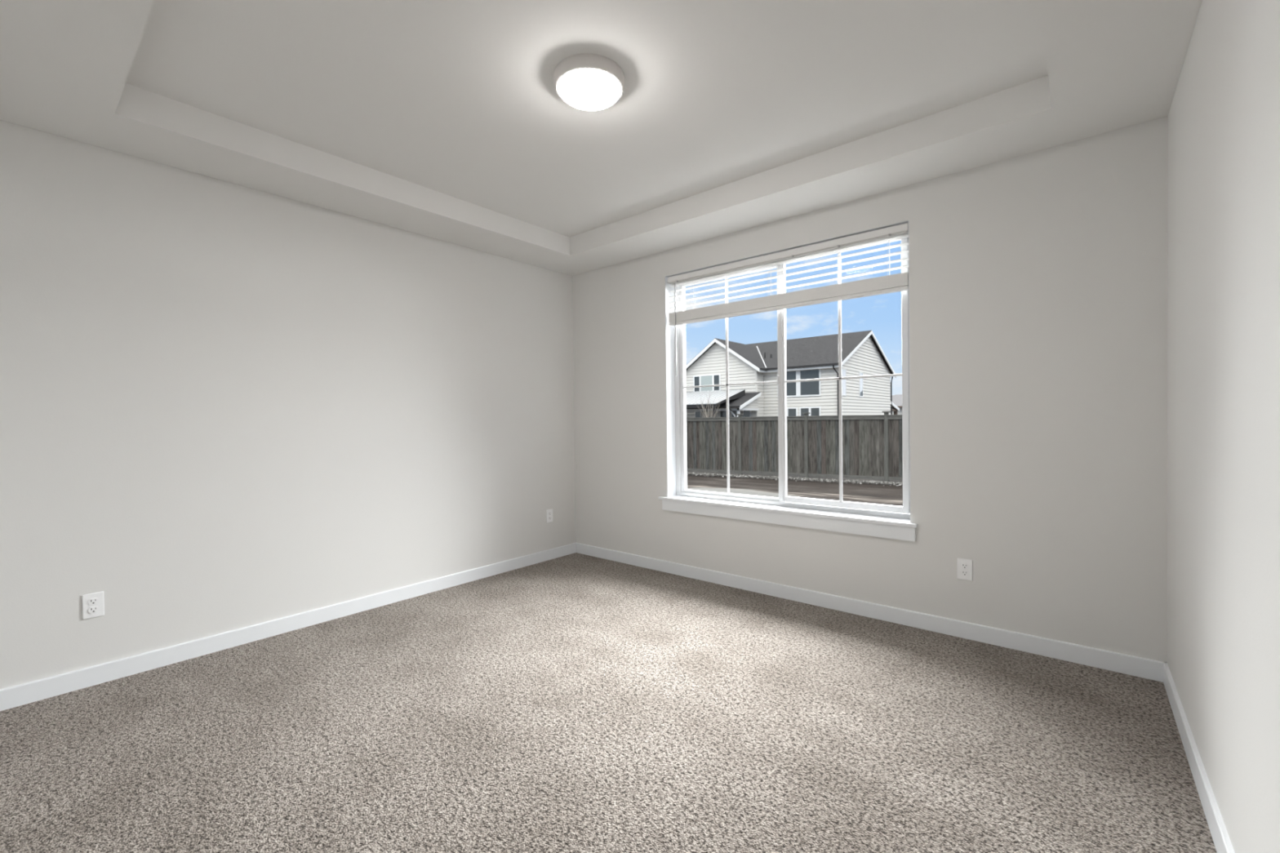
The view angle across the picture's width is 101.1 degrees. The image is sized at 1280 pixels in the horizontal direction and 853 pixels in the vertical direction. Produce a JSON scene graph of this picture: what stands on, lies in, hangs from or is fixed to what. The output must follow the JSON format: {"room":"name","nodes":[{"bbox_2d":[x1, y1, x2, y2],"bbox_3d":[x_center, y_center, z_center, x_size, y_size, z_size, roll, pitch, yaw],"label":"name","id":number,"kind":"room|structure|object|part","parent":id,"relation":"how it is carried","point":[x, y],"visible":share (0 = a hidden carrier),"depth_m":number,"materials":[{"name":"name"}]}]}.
{"room":"empty bedroom","nodes":[
{"label":"empty bedroom","id":0,"kind":"room"},
{"bbox_2d":[0,120,576,689],"bbox_3d":[-1.932,-0.147,3.345,0.150,2.675,4.330,0,1,40],"label":"wall","id":1,"kind":"structure","parent":0,"point":[225,406],"depth_m":2.89,"materials":[{"name":"white paint"}]},
{"bbox_2d":[81,591,104,619],"bbox_3d":[-2.560,0.838,2.465,0.009,0.115,0.072,0,1,40],"label":"wall outlet","id":2,"kind":"object","parent":1,"relation":"attached to","point":[93,604],"visible":1,"depth_m":2.46,"materials":[{"name":"white plastic"}]},
{"bbox_2d":[88,606,98,613],"bbox_3d":[-2.558,0.857,2.464,0.005,0.028,0.034,0,1,40],"label":"receptacle","id":3,"kind":"object","parent":2,"relation":"attached to","point":[91,609],"depth_m":2.46,"materials":[{"name":"grey plastic"}]},
{"bbox_2d":[88,597,98,604],"bbox_3d":[-2.559,0.818,2.464,0.005,0.028,0.034,0,1,40],"label":"receptacle","id":4,"kind":"object","parent":2,"relation":"attached to","point":[91,601],"depth_m":2.46,"materials":[{"name":"grey plastic"}]},
{"bbox_2d":[0,542,576,711],"bbox_3d":[-1.863,1.147,3.298,0.014,0.089,4.000,0,1,40],"label":"baseboard","id":5,"kind":"structure","parent":1,"relation":"attached to","point":[23,694],"depth_m":2.88,"materials":[{"name":"white wood"}]},
{"bbox_2d":[546,508,552,523],"bbox_3d":[-0.787,0.779,4.592,0.009,0.115,0.072,0,1,40],"label":"wall outlet","id":6,"kind":"object","parent":1,"relation":"attached to","point":[548,512],"visible":1,"depth_m":4.58,"materials":[{"name":"white plastic"}]},
{"bbox_2d":[0,0,1202,275],"bbox_3d":[-0.411,-1.488,2.045,4.155,0.295,4.330,0,1,40],"label":"ceiling","id":7,"kind":"structure","parent":0,"point":[444,120],"depth_m":2.31,"materials":[{"name":"white paint"}]},
{"bbox_2d":[553,53,624,110],"bbox_3d":[-0.216,-1.444,2.250,0.303,0.093,0.303,0,1,40],"label":"ceiling light","id":8,"kind":"object","parent":7,"relation":"attached to","point":[585,82],"visible":1,"depth_m":2.17,"materials":[{"name":"white glass"}]},
{"bbox_2d":[0,552,1217,852],"bbox_3d":[-0.377,1.289,2.081,4.155,0.200,4.330,0,1,40],"label":"floor","id":9,"kind":"structure","parent":0,"point":[573,703],"depth_m":1.99,"materials":[{"name":"beige carpet"}]},
{"bbox_2d":[572,115,1167,662],"bbox_3d":[0.934,-0.186,3.656,3.855,2.675,0.180,0,1,40],"label":"wall","id":10,"kind":"structure","parent":0,"point":[1038,279],"depth_m":2.77,"materials":[{"name":"white paint"}]},
{"bbox_2d":[665,220,910,497],"bbox_3d":[0.936,-0.315,3.653,1.751,1.738,0.178,0,1,40],"label":"trim","id":11,"kind":"structure","parent":10,"relation":"attached to","point":[669,330],"depth_m":4.17,"materials":[{"name":"white wood"}]},
{"bbox_2d":[657,495,917,542],"bbox_3d":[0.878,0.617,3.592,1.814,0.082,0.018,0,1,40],"label":"trim","id":12,"kind":"structure","parent":10,"relation":"attached to","point":[877,530],"depth_m":3.44,"materials":[{"name":"white"}]},
{"bbox_2d":[673,237,910,519],"bbox_3d":[0.962,-0.313,3.683,1.743,1.734,0.094,0,1,40],"label":"window","id":13,"kind":"structure","parent":10,"relation":"in","point":[875,509],"depth_m":3.61,"materials":[{"name":"white plastic"}]},
{"bbox_3d":[0.664,-0.308,3.949,0.866,1.664,0.041,0,1,40],"label":"fixed sash","id":14,"kind":"part","parent":13,"relation":"part of","materials":[{"name":"white plastic"}]},
{"bbox_2d":[667,222,908,375],"bbox_3d":[0.893,-0.782,3.590,1.721,0.774,0.073,0,1,40],"label":"window blind","id":15,"kind":"object","parent":13,"relation":"attached to","point":[896,282],"visible":0.94,"depth_m":3.46,"materials":[{"name":"white plastic"}]},
{"bbox_3d":[0.406,-0.959,3.999,0.006,0.315,0.052,0,1,40],"label":"ladder cord","id":16,"kind":"part","parent":15,"relation":"part of","materials":[{"name":"white fabric"}]},
{"bbox_3d":[0.898,-0.801,3.592,1.710,0.017,0.052,0,1,40],"label":"rail","id":17,"kind":"part","parent":15,"relation":"part of","materials":[{"name":"white plastic"}]},
{"bbox_3d":[1.472,-0.961,3.110,0.006,0.315,0.052,0,1,40],"label":"ladder cord","id":18,"kind":"part","parent":15,"relation":"part of","materials":[{"name":"white fabric"}]},
{"bbox_3d":[1.279,-0.313,3.382,0.821,1.663,0.038,0,1,40],"label":"sliding sash","id":19,"kind":"part","parent":13,"relation":"part of","materials":[{"name":"white plastic"}]},
{"bbox_2d":[576,542,1167,682],"bbox_3d":[0.888,1.109,3.599,3.855,0.089,0.014,0,1,40],"label":"baseboard","id":20,"kind":"structure","parent":10,"relation":"attached to","point":[1152,669],"depth_m":3.01,"materials":[{"name":"white wood"}]},
{"bbox_2d":[957,557,973,581],"bbox_3d":[1.766,0.777,2.862,0.072,0.115,0.009,0,1,40],"label":"wall outlet","id":21,"kind":"object","parent":10,"relation":"attached to","point":[964,566],"visible":1,"depth_m":2.86,"materials":[{"name":"white plastic"}]},
{"bbox_2d":[960,570,968,576],"bbox_3d":[1.765,0.797,2.861,0.034,0.028,0.005,0,1,40],"label":"receptacle","id":22,"kind":"object","parent":21,"relation":"attached to","point":[963,573],"depth_m":2.86,"materials":[{"name":"grey plastic"}]},
{"bbox_2d":[960,563,968,568],"bbox_3d":[1.764,0.758,2.860,0.034,0.028,0.005,0,1,40],"label":"receptacle","id":23,"kind":"object","parent":21,"relation":"attached to","point":[963,566],"depth_m":2.86,"materials":[{"name":"grey plastic"}]},
{"bbox_2d":[1167,0,1279,852],"bbox_3d":[1.144,-0.150,0.780,0.150,2.675,4.330,0,1,40],"label":"wall","id":24,"kind":"structure","parent":0,"point":[1224,116],"depth_m":1.41,"materials":[{"name":"white paint"}]},
{"bbox_2d":[1163,662,1234,852],"bbox_3d":[1.087,1.143,0.838,0.014,0.089,4.000,0,1,40],"label":"baseboard","id":25,"kind":"structure","parent":24,"relation":"attached to","point":[1220,835],"depth_m":1.68,"materials":[{"name":"white wood"}]},
{"label":"outside","id":26,"kind":"structure","parent":0,"visible":0},
{"bbox_2d":[687,471,902,506],"bbox_3d":[20.667,0.941,45.946,100.000,0.287,90.000,0,1,40],"label":"ground","id":27,"kind":"structure","parent":26,"point":[879,494],"depth_m":13.03,"materials":[{"name":"brown soil"}]},
{"bbox_2d":[695,392,720,417],"bbox_3d":[3.780,-0.302,28.514,1.228,3.681,1.172,0,1,40],"label":"bare tree","id":28,"kind":"object","parent":27,"relation":"on","point":[708,415],"visible":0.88,"depth_m":28.54,"materials":[{"name":"beige plant"}]},
{"bbox_2d":[686,389,745,417],"bbox_3d":[2.951,-0.484,35.381,7.320,3.880,3.500,0,1,40],"label":"patio cover","id":29,"kind":"object","parent":27,"relation":"on","point":[721,396],"visible":0.41,"depth_m":33.68,"materials":[{"name":"white metal"}]},
{"bbox_3d":[4.506,0.137,31.951,0.120,2.690,0.120,0,1,40],"label":"post","id":30,"kind":"part","parent":29,"relation":"part of","materials":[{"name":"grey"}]},
{"bbox_3d":[2.926,-1.904,35.369,7.300,1.040,3.500,0,1,40],"label":"roof panel","id":31,"kind":"part","parent":29,"relation":"part of","materials":[{"name":"white metal"}]},
{"bbox_2d":[685,330,899,417],"bbox_3d":[11.038,-2.649,39.257,11.497,7.908,17.714,0,1,40],"label":"house","id":32,"kind":"structure","parent":27,"relation":"on","point":[862,354],"depth_m":35.04,"materials":[{"name":"white wood"}]},
{"bbox_3d":[4.043,-3.014,37.336,0.420,1.040,0.008,0,1,40],"label":"pane","id":33,"kind":"part","parent":32,"relation":"part of","materials":[{"name":"grey glass"}]},
{"bbox_3d":[4.121,0.180,37.346,0.400,2.470,0.008,0,1,40],"label":"pane","id":34,"kind":"part","parent":32,"relation":"part of","materials":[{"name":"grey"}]},
{"bbox_3d":[4.662,-3.015,36.820,0.950,1.040,0.008,0,1,40],"label":"pane","id":35,"kind":"part","parent":32,"relation":"part of","materials":[{"name":"grey glass"}]},
{"bbox_3d":[5.288,-3.015,36.298,0.420,1.040,0.008,0,1,40],"label":"pane","id":36,"kind":"part","parent":32,"relation":"part of","materials":[{"name":"grey glass"}]},
{"bbox_3d":[5.784,0.178,35.960,0.630,2.470,0.008,0,1,40],"label":"pane","id":37,"kind":"part","parent":32,"relation":"part of","materials":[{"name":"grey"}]},
{"bbox_3d":[7.090,0.177,34.871,0.430,2.470,0.008,0,1,40],"label":"pane","id":38,"kind":"part","parent":32,"relation":"part of","materials":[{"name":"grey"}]},
{"bbox_3d":[9.516,-3.257,34.031,1.200,0.560,0.008,0,1,40],"label":"pane","id":39,"kind":"part","parent":32,"relation":"part of","materials":[{"name":"grey glass"}]},
{"bbox_3d":[9.526,-2.425,34.041,1.200,0.875,0.008,0,1,40],"label":"pane","id":40,"kind":"part","parent":32,"relation":"part of","materials":[{"name":"grey glass"}]},
{"bbox_3d":[9.794,-0.626,33.861,0.540,1.035,0.008,0,1,40],"label":"pane","id":41,"kind":"part","parent":32,"relation":"part of","materials":[{"name":"grey glass"}]},
{"bbox_3d":[10.439,-0.631,33.322,0.520,1.045,0.008,0,1,40],"label":"pane","id":42,"kind":"part","parent":32,"relation":"part of","materials":[{"name":"grey glass"}]},
{"bbox_3d":[10.664,-3.259,33.073,1.210,0.560,0.008,0,1,40],"label":"pane","id":43,"kind":"part","parent":32,"relation":"part of","materials":[{"name":"grey glass"}]},
{"bbox_3d":[10.674,-2.426,33.084,1.210,0.875,0.008,0,1,40],"label":"pane","id":44,"kind":"part","parent":32,"relation":"part of","materials":[{"name":"grey glass"}]},
{"bbox_3d":[10.950,-0.632,32.897,0.530,1.045,0.008,0,1,40],"label":"pane","id":45,"kind":"part","parent":32,"relation":"part of","materials":[{"name":"grey glass"}]},
{"bbox_3d":[12.631,-2.732,32.597,0.010,1.510,0.600,0,1,40],"label":"pane","id":46,"kind":"part","parent":32,"relation":"part of","materials":[{"name":"white glass"}]},
{"bbox_3d":[14.771,-2.877,35.164,0.010,1.340,0.610,0,1,40],"label":"pane","id":47,"kind":"part","parent":32,"relation":"part of","materials":[{"name":"white glass"}]},
{"bbox_2d":[686,411,902,481],"bbox_3d":[6.545,0.619,13.854,17.260,2.044,0.170,0,1,40],"label":"wooden fence","id":48,"kind":"object","parent":27,"relation":"on","point":[873,449],"visible":0.39,"depth_m":15.31,"materials":[{"name":"wood"}]},
{"bbox_3d":[1.579,0.626,17.993,0.096,1.975,0.093,0,1,40],"label":"post","id":49,"kind":"part","parent":48,"relation":"part of","materials":[{"name":"wood"}]},
{"bbox_3d":[2.368,-0.242,17.317,2.000,0.120,0.110,0,1,40],"label":"rail","id":50,"kind":"part","parent":48,"relation":"part of","materials":[{"name":"grey wood"}]},
{"bbox_3d":[2.378,0.617,17.328,1.981,1.729,0.030,0,1,40],"label":"picket panel","id":51,"kind":"part","parent":48,"relation":"part of","materials":[{"name":"wood"}]},
{"bbox_3d":[2.389,1.463,17.340,1.984,0.129,0.072,0,1,40],"label":"rail","id":52,"kind":"part","parent":48,"relation":"part of","materials":[{"name":"brown wood"}]},
{"bbox_3d":[3.176,0.607,16.661,0.096,1.941,0.093,0,1,40],"label":"post","id":53,"kind":"part","parent":48,"relation":"part of","materials":[{"name":"wood"}]},
{"bbox_3d":[3.996,-0.244,15.960,2.080,0.120,0.110,0,1,40],"label":"rail","id":54,"kind":"part","parent":48,"relation":"part of","materials":[{"name":"wood"}]},
{"bbox_3d":[4.006,0.598,15.970,2.061,1.695,0.029,0,1,40],"label":"picket panel","id":55,"kind":"part","parent":48,"relation":"part of","materials":[{"name":"grey wood"}]},
{"bbox_3d":[4.017,1.426,15.982,2.064,0.131,0.072,0,1,40],"label":"rail","id":56,"kind":"part","parent":48,"relation":"part of","materials":[{"name":"brown wood"}]},
{"bbox_3d":[4.835,0.587,15.278,0.096,1.905,0.093,0,1,40],"label":"post","id":57,"kind":"part","parent":48,"relation":"part of","materials":[{"name":"grey wood"}]},
{"bbox_3d":[5.661,-0.246,14.571,2.095,0.120,0.110,0,1,40],"label":"rail","id":58,"kind":"part","parent":48,"relation":"part of","materials":[{"name":"wood"}]},
{"bbox_3d":[5.670,0.578,14.582,2.076,1.659,0.030,0,1,40],"label":"picket panel","id":59,"kind":"part","parent":48,"relation":"part of","materials":[{"name":"wood"}]},
{"bbox_3d":[5.681,1.388,14.593,2.079,0.131,0.072,0,1,40],"label":"rail","id":60,"kind":"part","parent":48,"relation":"part of","materials":[{"name":"wood"}]},
{"bbox_3d":[6.505,0.567,13.885,0.096,1.869,0.093,0,1,40],"label":"post","id":61,"kind":"part","parent":48,"relation":"part of","materials":[{"name":"grey wood"}]},
{"bbox_3d":[7.320,-0.248,13.188,2.065,0.120,0.110,0,1,40],"label":"rail","id":62,"kind":"part","parent":48,"relation":"part of","materials":[{"name":"grey wood"}]},
{"bbox_3d":[7.329,0.558,13.198,2.046,1.623,0.027,0,1,40],"label":"picket panel","id":63,"kind":"part","parent":48,"relation":"part of","materials":[{"name":"brown wood"}]},
{"bbox_3d":[7.340,1.350,13.209,2.049,0.130,0.072,0,1,40],"label":"rail","id":64,"kind":"part","parent":48,"relation":"part of","materials":[{"name":"brown wood"}]},
{"bbox_2d":[687,471,902,486],"bbox_3d":[6.200,1.507,13.524,17.340,0.253,0.922,0,1,40],"label":"gravel","id":65,"kind":"object","parent":27,"relation":"on","point":[897,484],"visible":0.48,"depth_m":14.94,"materials":[{"name":"grey gravel"}]},
{"bbox_2d":[892,394,902,414],"bbox_3d":[30.738,-1.503,61.933,13.000,4.530,8.100,0,1,40],"label":"house","id":66,"kind":"structure","parent":27,"relation":"on","point":[896,399],"depth_m":59.91,"materials":[{"name":"white"}]}
]}

